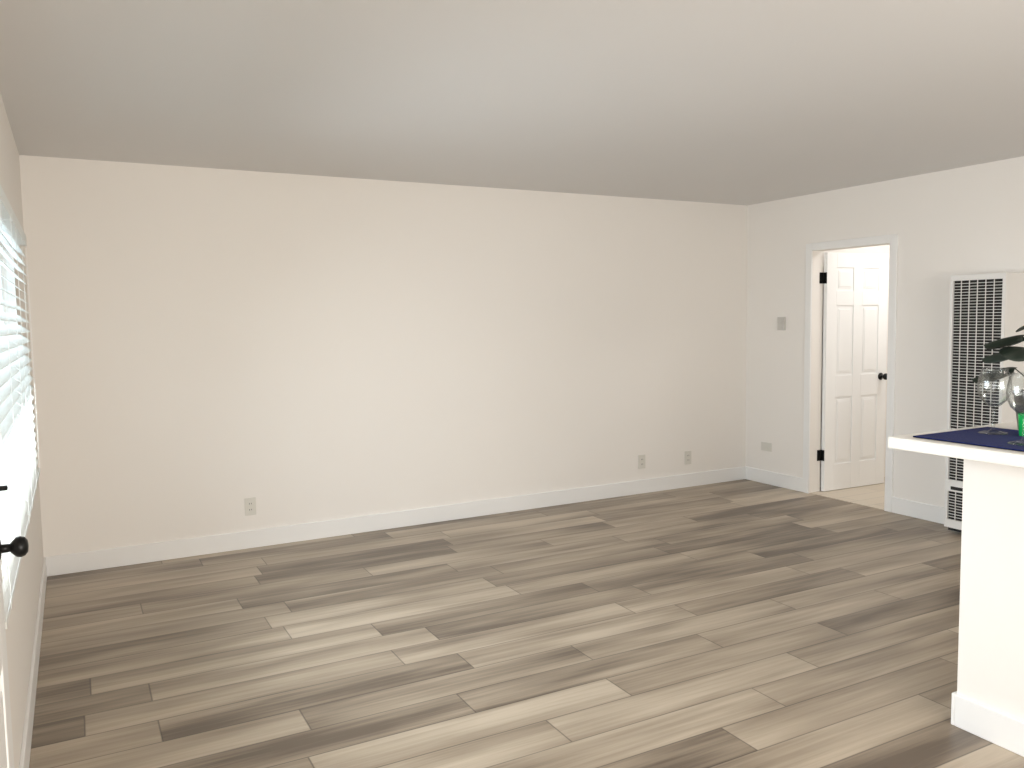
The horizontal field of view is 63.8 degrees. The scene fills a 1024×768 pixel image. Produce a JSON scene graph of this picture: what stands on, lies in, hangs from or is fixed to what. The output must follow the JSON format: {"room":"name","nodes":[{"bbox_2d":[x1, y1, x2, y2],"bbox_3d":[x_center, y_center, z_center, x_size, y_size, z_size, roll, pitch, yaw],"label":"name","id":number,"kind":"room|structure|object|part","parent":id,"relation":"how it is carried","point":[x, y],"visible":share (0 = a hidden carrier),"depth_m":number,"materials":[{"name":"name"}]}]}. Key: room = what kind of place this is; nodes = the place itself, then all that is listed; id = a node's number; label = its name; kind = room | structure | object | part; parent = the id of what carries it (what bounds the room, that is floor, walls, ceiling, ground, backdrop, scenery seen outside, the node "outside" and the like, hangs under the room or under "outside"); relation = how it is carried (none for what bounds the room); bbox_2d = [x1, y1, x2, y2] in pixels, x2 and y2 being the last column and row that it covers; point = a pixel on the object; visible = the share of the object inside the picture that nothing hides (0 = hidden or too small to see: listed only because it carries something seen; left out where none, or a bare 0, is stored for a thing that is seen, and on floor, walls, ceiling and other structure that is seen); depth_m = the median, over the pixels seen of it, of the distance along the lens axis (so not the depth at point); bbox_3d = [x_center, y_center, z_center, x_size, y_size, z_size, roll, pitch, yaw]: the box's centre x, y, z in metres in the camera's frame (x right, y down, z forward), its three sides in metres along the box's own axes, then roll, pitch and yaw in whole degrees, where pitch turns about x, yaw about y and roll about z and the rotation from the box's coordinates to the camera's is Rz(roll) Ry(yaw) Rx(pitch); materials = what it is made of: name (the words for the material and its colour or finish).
{"room":"empty living room","nodes":[
{"label":"empty living room","id":0,"kind":"room"},
{"bbox_2d":[0,94,43,767],"bbox_3d":[-1.058,0.154,1.427,0.120,2.440,7.490,-3,5,-28],"label":"wall","id":1,"kind":"structure","parent":0,"point":[20,631],"depth_m":3.52,"materials":[{"name":"paint"}]},
{"bbox_2d":[0,264,4,337],"bbox_3d":[-1.767,-0.067,2.714,0.040,0.980,2.150,-3,5,-28],"label":"window","id":2,"kind":"structure","parent":1,"relation":"in","point":[1,309],"depth_m":3.62,"materials":[{"name":"paint"}]},
{"bbox_2d":[0,485,28,767],"bbox_3d":[-0.827,0.361,1.282,0.098,2.020,0.910,-3,5,-28],"label":"entry door","id":3,"kind":"structure","parent":1,"relation":"in","point":[18,546],"depth_m":1.62,"materials":[{"name":"paint"}]},
{"bbox_3d":[-1.002,0.204,1.609,0.025,0.032,0.032,-3,5,-28],"label":"knob","id":4,"kind":"part","parent":3,"relation":"part of","materials":[{"name":"black metal"}]},
{"bbox_3d":[-0.987,0.323,1.625,0.054,0.046,0.046,-3,5,-28],"label":"knob","id":5,"kind":"part","parent":3,"relation":"part of","materials":[{"name":"black metal"}]},
{"bbox_2d":[0,185,29,628],"bbox_3d":[-1.431,-0.028,2.294,0.055,1.078,1.190,-3,5,-28],"label":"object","id":6,"kind":"object","parent":1,"relation":"attached to","point":[14,520],"visible":0.94,"depth_m":2.35,"materials":[{"name":"white plastic"}]},
{"bbox_2d":[0,207,39,517],"bbox_3d":[-1.970,-0.098,3.297,0.055,1.078,1.050,-3,5,-28],"label":"window blind","id":7,"kind":"object","parent":1,"relation":"attached to","point":[25,386],"visible":0.71,"depth_m":3.20,"materials":[{"name":"white plastic"}]},
{"bbox_2d":[19,556,50,767],"bbox_3d":[-0.982,1.309,1.549,0.013,0.117,7.490,-3,5,-28],"label":"baseboard","id":8,"kind":"structure","parent":1,"relation":"attached to","point":[24,762],"depth_m":3.27,"materials":[{"name":"paint"}]},
{"bbox_2d":[19,155,746,556],"bbox_3d":[-0.368,-0.223,6.098,5.760,2.440,0.120,-3,5,-28],"label":"wall","id":9,"kind":"structure","parent":0,"point":[211,349],"depth_m":5.63,"materials":[{"name":"paint"}]},
{"bbox_2d":[244,497,255,515],"bbox_3d":[-1.711,0.802,5.376,0.070,0.115,0.008,-3,5,-28],"label":"electrical outlet","id":10,"kind":"object","parent":9,"relation":"attached to","point":[250,506],"visible":1,"depth_m":5.37,"materials":[{"name":"white plastic"}]},
{"bbox_2d":[51,466,746,575],"bbox_3d":[-0.305,0.938,6.136,5.490,0.117,0.016,-3,5,-28],"label":"baseboard","id":11,"kind":"structure","parent":9,"relation":"attached to","point":[189,548],"depth_m":5.74,"materials":[{"name":"paint"}]},
{"bbox_2d":[638,455,644,468],"bbox_3d":[1.085,0.649,6.866,0.070,0.115,0.008,-3,5,-28],"label":"electrical outlet","id":12,"kind":"object","parent":9,"relation":"attached to","point":[641,461],"visible":1,"depth_m":6.86,"materials":[{"name":"white plastic"}]},
{"bbox_2d":[685,451,690,464],"bbox_3d":[1.521,0.637,7.099,0.070,0.115,0.008,-3,5,-28],"label":"electrical outlet","id":13,"kind":"object","parent":9,"relation":"attached to","point":[687,457],"visible":1,"depth_m":7.09,"materials":[{"name":"white plastic"}]},
{"bbox_2d":[0,0,1023,204],"bbox_3d":[1.409,-1.253,2.652,5.760,0.100,7.730,-3,5,-28],"label":"ceiling","id":14,"kind":"structure","parent":0,"point":[743,102],"depth_m":3.48,"materials":[{"name":"paint"}]},
{"bbox_2d":[29,477,1023,767],"bbox_3d":[2.280,1.229,3.295,7.650,0.104,7.730,-3,5,-28],"label":"floor","id":15,"kind":"structure","parent":0,"point":[743,623],"depth_m":3.71,"materials":[{"name":"wood"}]},
{"bbox_2d":[820,245,889,486],"bbox_3d":[3.296,-0.377,7.349,1.890,2.440,0.120,-3,5,-28],"label":"wall","id":16,"kind":"structure","parent":0,"point":[883,249],"depth_m":7.09,"materials":[{"name":"paint"}]},
{"bbox_2d":[745,156,1023,506],"bbox_3d":[3.914,-0.129,4.076,0.120,2.440,7.490,-3,5,-28],"label":"wall","id":17,"kind":"structure","parent":0,"point":[945,225],"depth_m":5.99,"materials":[{"name":"paint"}]},
{"bbox_2d":[761,442,771,451],"bbox_3d":[2.223,0.548,7.184,0.008,0.075,0.120,-3,5,-28],"label":"wall outlet","id":18,"kind":"object","parent":17,"relation":"attached to","point":[765,446],"visible":1,"depth_m":7.18,"materials":[{"name":"white plastic"}]},
{"bbox_2d":[747,467,802,491],"bbox_3d":[2.269,0.822,7.124,0.013,0.117,0.655,-3,5,-28],"label":"baseboard","id":19,"kind":"structure","parent":17,"relation":"attached to","point":[753,474],"depth_m":7.10,"materials":[{"name":"paint"}]},
{"bbox_2d":[777,317,785,329],"bbox_3d":[2.278,-0.511,6.949,0.026,0.110,0.075,-3,5,-28],"label":"thermostat","id":20,"kind":"object","parent":17,"relation":"attached to","point":[781,323],"visible":1,"depth_m":6.93,"materials":[{"name":"grey plastic"}]},
{"bbox_2d":[817,272,822,460],"bbox_3d":[2.531,-0.136,6.753,0.038,1.550,0.002,-3,5,-28],"label":"door hinge","id":21,"kind":"object","parent":17,"relation":"attached to","point":[820,282],"depth_m":6.70,"materials":[{"name":"black metal"}]},
{"bbox_2d":[803,234,897,511],"bbox_3d":[2.606,-0.093,6.390,0.016,2.045,0.840,-3,5,-28],"label":"door frame","id":22,"kind":"structure","parent":17,"relation":"attached to","point":[892,239],"depth_m":6.12,"materials":[{"name":"paint"}]},
{"bbox_2d":[820,252,888,490],"bbox_3d":[2.879,-0.105,6.906,0.722,1.965,0.181,-3,5,-26],"label":"door","id":23,"kind":"structure","parent":17,"relation":"in","point":[854,373],"depth_m":6.88,"materials":[{"name":"paint"}]},
{"bbox_3d":[3.165,-0.064,6.990,0.062,0.062,0.073,-3,5,-26],"label":"knob","id":24,"kind":"part","parent":23,"relation":"part of","materials":[{"name":"black metal"}]},
{"bbox_2d":[892,497,943,523],"bbox_3d":[2.952,0.911,5.852,0.013,0.117,0.555,-3,5,-28],"label":"baseboard","id":25,"kind":"structure","parent":17,"relation":"attached to","point":[933,513],"depth_m":5.90,"materials":[{"name":"paint"}]},
{"bbox_2d":[944,272,1023,532],"bbox_3d":[3.064,0.140,5.335,0.219,1.692,0.363,-3,5,-28],"label":"heater","id":26,"kind":"object","parent":17,"relation":"attached to","point":[986,308],"visible":0.67,"depth_m":5.27,"materials":[{"name":"metal"}]},
{"bbox_2d":[957,459,1023,720],"bbox_3d":[2.196,0.787,1.893,0.130,1.008,2.360,-3,5,-28],"label":"wall","id":27,"kind":"structure","parent":0,"point":[991,646],"depth_m":2.80,"materials":[{"name":"paint"}]},
{"bbox_2d":[888,421,1023,467],"bbox_3d":[2.288,0.253,1.962,0.950,0.040,2.460,-3,5,-28],"label":"countertop","id":28,"kind":"structure","parent":27,"relation":"on","point":[911,443],"depth_m":2.63,"materials":[{"name":"stone"}]},
{"bbox_2d":[913,427,1023,451],"bbox_3d":[1.652,0.182,2.685,0.415,0.005,0.460,-3,5,-28],"label":"placemat","id":29,"kind":"object","parent":28,"relation":"on","point":[973,436],"visible":1,"depth_m":2.73,"materials":[{"name":"blue fabric"}]},
{"bbox_2d":[977,367,1011,434],"bbox_3d":[1.649,0.057,2.811,0.105,0.225,0.105,-3,5,-28],"label":"wine glass","id":30,"kind":"object","parent":29,"relation":"on","point":[986,402],"visible":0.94,"depth_m":2.81,"materials":[{"name":"clear glass"}]},
{"bbox_2d":[1006,372,1023,445],"bbox_3d":[1.606,0.076,2.573,0.105,0.225,0.105,-3,5,-28],"label":"wine glass","id":31,"kind":"object","parent":29,"relation":"on","point":[1012,406],"visible":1,"depth_m":2.58,"materials":[{"name":"clear glass"}]},
{"bbox_2d":[1018,413,1023,435],"bbox_3d":[1.731,0.138,2.756,0.063,0.078,0.063,-3,5,-28],"label":"cup","id":32,"kind":"object","parent":29,"relation":"on","point":[1020,423],"visible":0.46,"depth_m":2.75,"materials":[{"name":"green glass"}]},
{"bbox_2d":[971,326,1023,426],"bbox_3d":[1.846,-0.025,2.888,0.352,0.381,0.366,-3,5,-28],"label":"potted plant","id":33,"kind":"object","parent":28,"relation":"on","point":[1011,352],"visible":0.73,"depth_m":2.89,"materials":[{"name":"green leaf"},{"name":"clear glass"}]},
{"bbox_2d":[951,691,1023,756],"bbox_3d":[2.199,1.231,1.934,0.156,0.117,2.373,-3,5,-28],"label":"baseboard","id":34,"kind":"structure","parent":27,"relation":"attached to","point":[997,727],"depth_m":2.82,"materials":[{"name":"paint"}]}
]}

